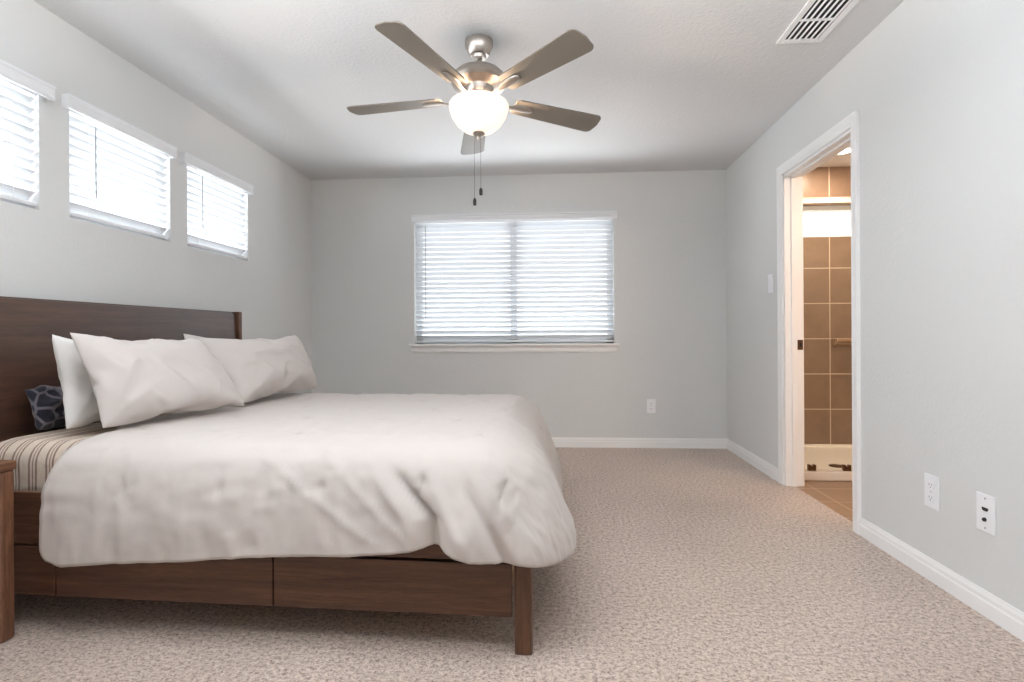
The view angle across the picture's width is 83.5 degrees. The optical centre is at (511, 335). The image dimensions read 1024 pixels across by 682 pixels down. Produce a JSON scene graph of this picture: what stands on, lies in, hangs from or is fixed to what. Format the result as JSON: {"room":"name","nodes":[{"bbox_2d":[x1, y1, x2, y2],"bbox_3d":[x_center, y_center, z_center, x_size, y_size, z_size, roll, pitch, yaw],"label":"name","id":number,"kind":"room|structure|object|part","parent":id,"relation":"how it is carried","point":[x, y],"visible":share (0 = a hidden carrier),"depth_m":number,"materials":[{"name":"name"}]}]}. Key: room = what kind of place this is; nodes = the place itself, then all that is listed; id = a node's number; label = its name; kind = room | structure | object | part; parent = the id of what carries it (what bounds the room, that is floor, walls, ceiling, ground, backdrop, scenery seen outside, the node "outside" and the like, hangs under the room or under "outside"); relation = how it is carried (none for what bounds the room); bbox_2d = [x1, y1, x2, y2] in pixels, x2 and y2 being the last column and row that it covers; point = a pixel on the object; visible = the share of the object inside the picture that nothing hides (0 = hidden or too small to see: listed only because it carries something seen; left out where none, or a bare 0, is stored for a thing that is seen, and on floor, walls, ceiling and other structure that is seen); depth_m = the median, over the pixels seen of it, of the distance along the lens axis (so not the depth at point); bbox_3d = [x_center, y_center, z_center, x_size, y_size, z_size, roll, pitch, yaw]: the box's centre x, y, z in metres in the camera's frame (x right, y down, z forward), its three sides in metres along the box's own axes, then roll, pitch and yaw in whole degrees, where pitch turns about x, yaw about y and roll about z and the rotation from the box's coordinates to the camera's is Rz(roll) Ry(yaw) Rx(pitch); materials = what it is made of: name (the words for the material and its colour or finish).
{"room":"bedroom","nodes":[
{"label":"bedroom","id":0,"kind":"room"},
{"bbox_2d":[0,0,311,393],"bbox_3d":[-2.138,-0.208,1.980,0.140,2.440,6.857,0,0,4],"label":"wall","id":1,"kind":"structure","parent":0,"point":[46,253],"depth_m":3.08,"materials":[{"name":"white paint"}]},
{"bbox_2d":[0,59,55,206],"bbox_3d":[-2.072,-0.820,2.113,0.095,0.536,0.812,0,0,4],"label":"window blind","id":2,"kind":"object","parent":1,"relation":"attached to","point":[16,85],"visible":1,"depth_m":2.39,"materials":[{"name":"white plastic"}]},
{"bbox_3d":[-2.075,-0.785,2.360,0.054,0.450,0.002,0,0,4],"label":"ladder cord","id":3,"kind":"part","parent":2,"relation":"part of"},
{"bbox_3d":[-2.093,-1.039,2.127,0.050,0.021,0.686,0,0,4],"label":"head rail","id":4,"kind":"part","parent":2,"relation":"part of","materials":[{"name":"white plastic"}]},
{"bbox_3d":[-2.090,-0.561,2.127,0.048,0.018,0.686,0,0,4],"label":"rail","id":5,"kind":"part","parent":2,"relation":"part of","materials":[{"name":"white plastic"}]},
{"bbox_2d":[61,94,176,239],"bbox_3d":[-2.014,-0.821,2.961,0.095,0.536,0.748,0,0,4],"label":"window blind","id":6,"kind":"object","parent":1,"relation":"attached to","point":[116,168],"visible":0.8,"depth_m":2.93,"materials":[{"name":"white plastic"}]},
{"bbox_3d":[-2.034,-1.039,2.978,0.050,0.021,0.684,0,0,4],"label":"head rail","id":7,"kind":"part","parent":6,"relation":"part of","materials":[{"name":"white plastic"}]},
{"bbox_3d":[-2.031,-0.561,2.978,0.048,0.018,0.684,0,0,4],"label":"rail","id":8,"kind":"part","parent":6,"relation":"part of","materials":[{"name":"white plastic"}]},
{"bbox_2d":[179,152,253,258],"bbox_3d":[-1.956,-0.821,3.799,0.095,0.536,0.788,0,0,4],"label":"window blind","id":9,"kind":"object","parent":1,"relation":"attached to","point":[215,196],"visible":0.84,"depth_m":3.79,"materials":[{"name":"white plastic"}]},
{"bbox_3d":[-1.976,-1.039,3.828,0.050,0.021,0.684,0,0,4],"label":"head rail","id":10,"kind":"part","parent":9,"relation":"part of","materials":[{"name":"white plastic"}]},
{"bbox_3d":[-1.973,-0.562,3.828,0.048,0.018,0.684,0,0,4],"label":"rail","id":11,"kind":"part","parent":9,"relation":"part of","materials":[{"name":"white plastic"}]},
{"bbox_2d":[33,0,903,179],"bbox_3d":[0.523,-1.473,1.809,5.488,0.060,6.882,0,0,4],"label":"ceiling","id":12,"kind":"structure","parent":0,"point":[673,85],"depth_m":3.13,"materials":[{"name":"white paint"}]},
{"bbox_2d":[347,21,600,205],"bbox_3d":[-0.189,-1.039,2.809,1.281,0.800,1.288,0,0,4],"label":"ceiling fan","id":13,"kind":"object","parent":12,"relation":"hanging from","point":[478,109],"visible":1,"depth_m":2.68,"materials":[{"name":"silver metal"}]},
{"bbox_3d":[-0.583,-1.142,2.871,0.491,0.023,0.142,0,0,11],"label":"blade","id":14,"kind":"part","parent":13,"relation":"part of","materials":[{"name":"wood"}]},
{"bbox_3d":[-0.369,-1.182,2.411,0.141,0.058,0.490,0,0,30],"label":"blade","id":15,"kind":"part","parent":13,"relation":"part of","materials":[{"name":"wood"}]},
{"bbox_3d":[-0.208,-1.112,3.213,0.141,0.064,0.490,0,0,-8],"label":"blade","id":16,"kind":"part","parent":13,"relation":"part of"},
{"bbox_3d":[-0.187,-0.896,2.830,0.003,0.444,0.016,0,0,-18],"label":"pull chain","id":17,"kind":"part","parent":13,"relation":"part of","materials":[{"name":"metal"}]},
{"bbox_3d":[-0.160,-1.052,2.784,0.290,0.158,0.289,0,0,4],"label":"lamp shade","id":18,"kind":"part","parent":13,"relation":"part of","materials":[{"name":"white glass"}]},
{"bbox_3d":[0.134,-1.178,2.474,0.139,0.061,0.490,0,0,-42],"label":"blade","id":19,"kind":"part","parent":13,"relation":"part of","materials":[{"name":"wood"}]},
{"bbox_3d":[0.231,-1.132,2.965,0.491,0.055,0.139,0,0,-25],"label":"blade","id":20,"kind":"part","parent":13,"relation":"part of","materials":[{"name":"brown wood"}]},
{"bbox_2d":[776,0,859,43],"bbox_3d":[1.394,-1.442,2.589,0.218,0.010,0.478,0,0,4],"label":"ceiling vent","id":21,"kind":"object","parent":12,"relation":"in","point":[816,16],"visible":1,"depth_m":2.62,"materials":[{"name":"white metal"}]},
{"bbox_2d":[836,146,850,155],"bbox_3d":[2.594,-1.450,4.522,0.210,0.008,0.210,0,0,4],"label":"recessed light","id":22,"kind":"object","parent":12,"relation":"in","point":[848,150],"visible":0.19,"depth_m":4.54,"materials":[{"name":"white ceramic"}]},
{"bbox_2d":[0,447,1023,681],"bbox_3d":[0.552,1.012,1.738,5.248,0.030,6.742,0,0,4],"label":"floor","id":23,"kind":"structure","parent":0,"point":[686,564],"depth_m":2.01,"materials":[{"name":"carpet"}]},
{"bbox_2d":[0,460,16,643],"bbox_3d":[-1.865,0.715,1.706,0.409,0.592,0.468,0,0,4],"label":"nightstand","id":24,"kind":"object","parent":23,"relation":"on","point":[7,629],"visible":1,"depth_m":1.89,"materials":[{"name":"brown wood"}]},
{"bbox_2d":[0,296,532,655],"bbox_3d":[-0.892,0.423,2.792,2.106,1.164,1.790,0,0,6],"label":"bed","id":25,"kind":"object","parent":23,"relation":"on","point":[425,580],"visible":0.3,"depth_m":1.93,"materials":[{"name":"white cotton fabric"},{"name":"dark walnut"}]},
{"bbox_3d":[-1.772,0.815,2.007,0.403,0.167,0.020,0,0,6],"label":"drawer","id":26,"kind":"part","parent":25,"relation":"part of","materials":[{"name":"brown wood"}]},
{"bbox_2d":[0,412,177,490],"bbox_3d":[-0.928,0.496,2.797,1.880,0.233,1.674,0,0,6],"label":"mattress","id":27,"kind":"object","parent":25,"relation":"on","point":[35,455],"visible":0.03,"depth_m":2.06,"materials":[{"name":"beige fabric"}]},
{"bbox_2d":[25,385,65,429],"bbox_3d":[-1.861,0.267,2.489,0.114,0.220,0.524,0,0,4],"label":"cushion","id":28,"kind":"object","parent":27,"relation":"on","point":[46,401],"visible":0.27,"depth_m":2.29,"materials":[{"name":"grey fabric"}]},
{"bbox_2d":[52,334,152,428],"bbox_3d":[-1.675,0.176,2.467,0.190,0.361,0.631,0,0,4],"label":"pillow","id":29,"kind":"object","parent":27,"relation":"on","point":[79,400],"visible":0.25,"depth_m":2.19,"materials":[{"name":"white fabric"}]},
{"bbox_2d":[184,334,204,339],"bbox_3d":[-1.560,0.175,3.245,0.197,0.370,0.657,0,0,9],"label":"pillow","id":30,"kind":"object","parent":27,"relation":"on","point":[186,336],"visible":0.02,"depth_m":2.96,"materials":[{"name":"white fabric"}]},
{"bbox_2d":[39,392,575,567],"bbox_3d":[-0.610,0.632,2.737,1.817,0.571,1.986,0,0,6],"label":"comforter","id":31,"kind":"object","parent":27,"relation":"on","point":[478,478],"visible":0.99,"depth_m":1.87,"materials":[{"name":"white fabric"}]},
{"bbox_2d":[70,333,244,427],"bbox_3d":[-1.455,0.166,2.436,0.258,0.354,0.682,0,0,12],"label":"pillow","id":32,"kind":"object","parent":31,"relation":"on","point":[139,380],"visible":1,"depth_m":2.28,"materials":[{"name":"white fabric"}]},
{"bbox_2d":[199,335,316,402],"bbox_3d":[-1.346,0.169,3.209,0.238,0.346,0.807,0,0,15],"label":"pillow","id":33,"kind":"object","parent":31,"relation":"on","point":[258,368],"visible":0.94,"depth_m":3.04,"materials":[{"name":"white fabric"}]},
{"bbox_3d":[-1.932,-0.121,2.903,0.015,0.064,1.718,0,0,6],"label":"rail","id":34,"kind":"part","parent":25,"relation":"part of","materials":[{"name":"brown wood"}]},
{"bbox_3d":[-1.907,0.368,2.901,0.030,1.026,1.718,0,0,6],"label":"headboard","id":35,"kind":"part","parent":25,"relation":"part of","materials":[{"name":"brown wood"}]},
{"bbox_3d":[-1.178,0.811,1.943,0.783,0.167,0.020,0,0,6],"label":"drawer","id":36,"kind":"part","parent":25,"relation":"part of","materials":[{"name":"brown wood"}]},
{"bbox_3d":[-0.988,0.629,1.926,2.002,0.178,0.024,0,0,6],"label":"rail","id":37,"kind":"part","parent":25,"relation":"part of","materials":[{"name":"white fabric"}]},
{"bbox_3d":[-1.812,0.428,3.773,0.066,1.164,0.036,0,0,6],"label":"headboard post","id":38,"kind":"part","parent":25,"relation":"part of","materials":[{"name":"brown wood"}]},
{"bbox_3d":[-0.392,0.807,1.858,0.788,0.167,0.020,0,0,6],"label":"drawer","id":39,"kind":"part","parent":25,"relation":"part of","materials":[{"name":"brown wood"}]},
{"bbox_3d":[0.037,0.828,1.820,0.055,0.345,0.055,0,0,6],"label":"leg","id":40,"kind":"part","parent":25,"relation":"part of","materials":[{"name":"brown wood"}]},
{"bbox_2d":[804,444,851,480],"bbox_3d":[2.599,0.956,4.414,1.271,0.060,1.103,0,0,4],"label":"shower pan","id":41,"kind":"object","parent":23,"relation":"on","point":[828,459],"visible":0.28,"depth_m":4.37,"materials":[{"name":"white plastic"}]},
{"bbox_2d":[803,197,850,470],"bbox_3d":[2.462,-0.008,3.915,1.066,1.868,0.028,0,0,4],"label":"screen","id":42,"kind":"object","parent":41,"relation":"on","point":[847,200],"visible":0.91,"depth_m":3.92,"materials":[{"name":"clear glass"}]},
{"bbox_3d":[2.456,-0.923,3.915,1.066,0.038,0.028,0,0,4],"label":"header rail","id":43,"kind":"part","parent":42,"relation":"part of","materials":[{"name":"silver metal"}]},
{"bbox_2d":[311,166,851,443],"bbox_3d":[0.781,-0.224,5.168,5.248,2.440,0.146,0,0,4],"label":"wall","id":44,"kind":"structure","parent":0,"point":[670,278],"depth_m":5.09,"materials":[{"name":"white paint"}]},
{"bbox_2d":[409,222,619,352],"bbox_3d":[0.009,-0.446,5.197,1.886,1.197,0.172,0,0,4],"label":"window","id":45,"kind":"structure","parent":44,"relation":"in","point":[459,347],"depth_m":5.16,"materials":[{"name":"white plastic"}]},
{"bbox_2d":[411,211,616,342],"bbox_3d":[0.017,-0.514,5.167,1.840,1.152,0.105,0,0,4],"label":"window blind","id":46,"kind":"object","parent":45,"relation":"attached to","point":[562,242],"visible":1,"depth_m":5.19,"materials":[{"name":"white plastic"}]},
{"bbox_3d":[-0.629,-0.472,5.237,0.002,1.059,0.054,0,0,4],"label":"ladder cord","id":47,"kind":"part","parent":46,"relation":"part of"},
{"bbox_3d":[0.009,-1.033,5.193,1.784,0.021,0.050,0,0,4],"label":"head rail","id":48,"kind":"part","parent":46,"relation":"part of","materials":[{"name":"white plastic"}]},
{"bbox_3d":[0.015,0.053,5.193,1.784,0.018,0.048,0,0,4],"label":"rail","id":49,"kind":"part","parent":46,"relation":"part of","materials":[{"name":"white plastic"}]},
{"bbox_3d":[0.011,0.085,5.175,1.886,0.022,0.127,0,0,4],"label":"sill","id":50,"kind":"part","parent":45,"relation":"part of","materials":[{"name":"white paint"}]},
{"bbox_2d":[551,437,726,448],"bbox_3d":[0.025,0.957,5.146,3.729,0.087,0.014,0,0,4],"label":"baseboard","id":51,"kind":"structure","parent":44,"relation":"attached to","point":[573,442],"depth_m":5.07,"materials":[{"name":"white paint"}]},
{"bbox_2d":[647,399,655,412],"bbox_3d":[1.228,0.625,5.065,0.076,0.122,0.009,0,0,4],"label":"wall outlet","id":52,"kind":"object","parent":44,"relation":"attached to","point":[650,402],"visible":1,"depth_m":5.06,"materials":[{"name":"white plastic"}]},
{"bbox_2d":[803,205,850,236],"bbox_3d":[2.749,-0.990,5.040,0.475,0.280,0.050,0,0,4],"label":"window","id":53,"kind":"structure","parent":44,"relation":"in","point":[806,209],"depth_m":5.02,"materials":[{"name":"white plastic"}]},
{"bbox_2d":[832,338,851,345],"bbox_3d":[2.886,0.058,4.904,0.255,0.062,0.090,0,0,4],"label":"soap shelf","id":54,"kind":"object","parent":44,"relation":"attached to","point":[845,341],"visible":0.51,"depth_m":4.90,"materials":[{"name":"tile"}]},
{"bbox_2d":[726,0,1023,611],"bbox_3d":[1.705,-0.229,1.658,0.115,2.440,6.742,0,0,4],"label":"wall","id":55,"kind":"structure","parent":0,"point":[936,88],"depth_m":2.33,"materials":[{"name":"white paint"}]},
{"bbox_2d":[726,439,777,481],"bbox_3d":[1.838,0.946,4.439,0.014,0.087,1.176,0,0,4],"label":"baseboard","id":56,"kind":"structure","parent":55,"relation":"attached to","point":[757,462],"depth_m":4.34,"materials":[{"name":"white paint"}]},
{"bbox_2d":[768,273,772,292],"bbox_3d":[1.802,-0.362,4.008,0.011,0.132,0.084,0,0,4],"label":"light switch","id":57,"kind":"object","parent":55,"relation":"attached to","point":[770,276],"visible":1,"depth_m":4.00,"materials":[{"name":"white plastic"}]},
{"bbox_2d":[803,286,804,484],"bbox_3d":[1.889,-0.066,3.343,0.019,2.111,1.002,0,0,4],"label":"trim","id":58,"kind":"structure","parent":55,"relation":"attached to","point":[803,286],"depth_m":3.79,"materials":[{"name":"white paint"}]},
{"bbox_2d":[783,130,852,496],"bbox_3d":[1.823,-0.033,3.348,0.117,2.045,0.870,0,0,4],"label":"door jamb","id":59,"kind":"object","parent":55,"relation":"in","point":[793,179],"depth_m":3.76,"materials":[{"name":"white paint"}]},
{"bbox_3d":[1.889,0.062,3.762,0.034,0.065,0.002,0,0,4],"label":"strike plate","id":60,"kind":"part","parent":59,"relation":"part of","materials":[{"name":"brown metal"}]},
{"bbox_2d":[777,110,860,534],"bbox_3d":[1.755,-0.065,3.352,0.019,2.111,1.002,0,0,4],"label":"trim","id":61,"kind":"structure","parent":55,"relation":"attached to","point":[851,122],"depth_m":2.90,"materials":[{"name":"white paint"}]},
{"bbox_2d":[924,473,939,510],"bbox_3d":[1.693,0.631,2.317,0.009,0.134,0.088,0,0,4],"label":"wall outlet","id":62,"kind":"object","parent":55,"relation":"attached to","point":[931,483],"visible":1,"depth_m":2.31,"materials":[{"name":"white plastic"}]},
{"bbox_2d":[927,493,934,502],"bbox_3d":[1.690,0.656,2.318,0.003,0.032,0.044,0,0,4],"label":"receptacle","id":63,"kind":"object","parent":62,"relation":"attached to","point":[930,496],"depth_m":2.32,"materials":[{"name":"white plastic"}]},
{"bbox_2d":[927,481,934,489],"bbox_3d":[1.690,0.605,2.318,0.003,0.032,0.044,0,0,4],"label":"receptacle","id":64,"kind":"object","parent":62,"relation":"attached to","point":[930,484],"depth_m":2.32,"materials":[{"name":"white plastic"}]},
{"bbox_2d":[859,517,1023,641],"bbox_3d":[1.573,0.948,0.576,0.014,0.087,4.564,0,0,4],"label":"baseboard","id":65,"kind":"structure","parent":55,"relation":"attached to","point":[1003,614],"depth_m":2.20,"materials":[{"name":"white paint"}]},
{"bbox_2d":[976,491,995,535],"bbox_3d":[1.670,0.629,2.028,0.016,0.134,0.088,0,0,4],"label":"outlet","id":66,"kind":"object","parent":55,"relation":"attached to","point":[985,504],"visible":1,"depth_m":2.02,"materials":[{"name":"white plastic"}]}
]}

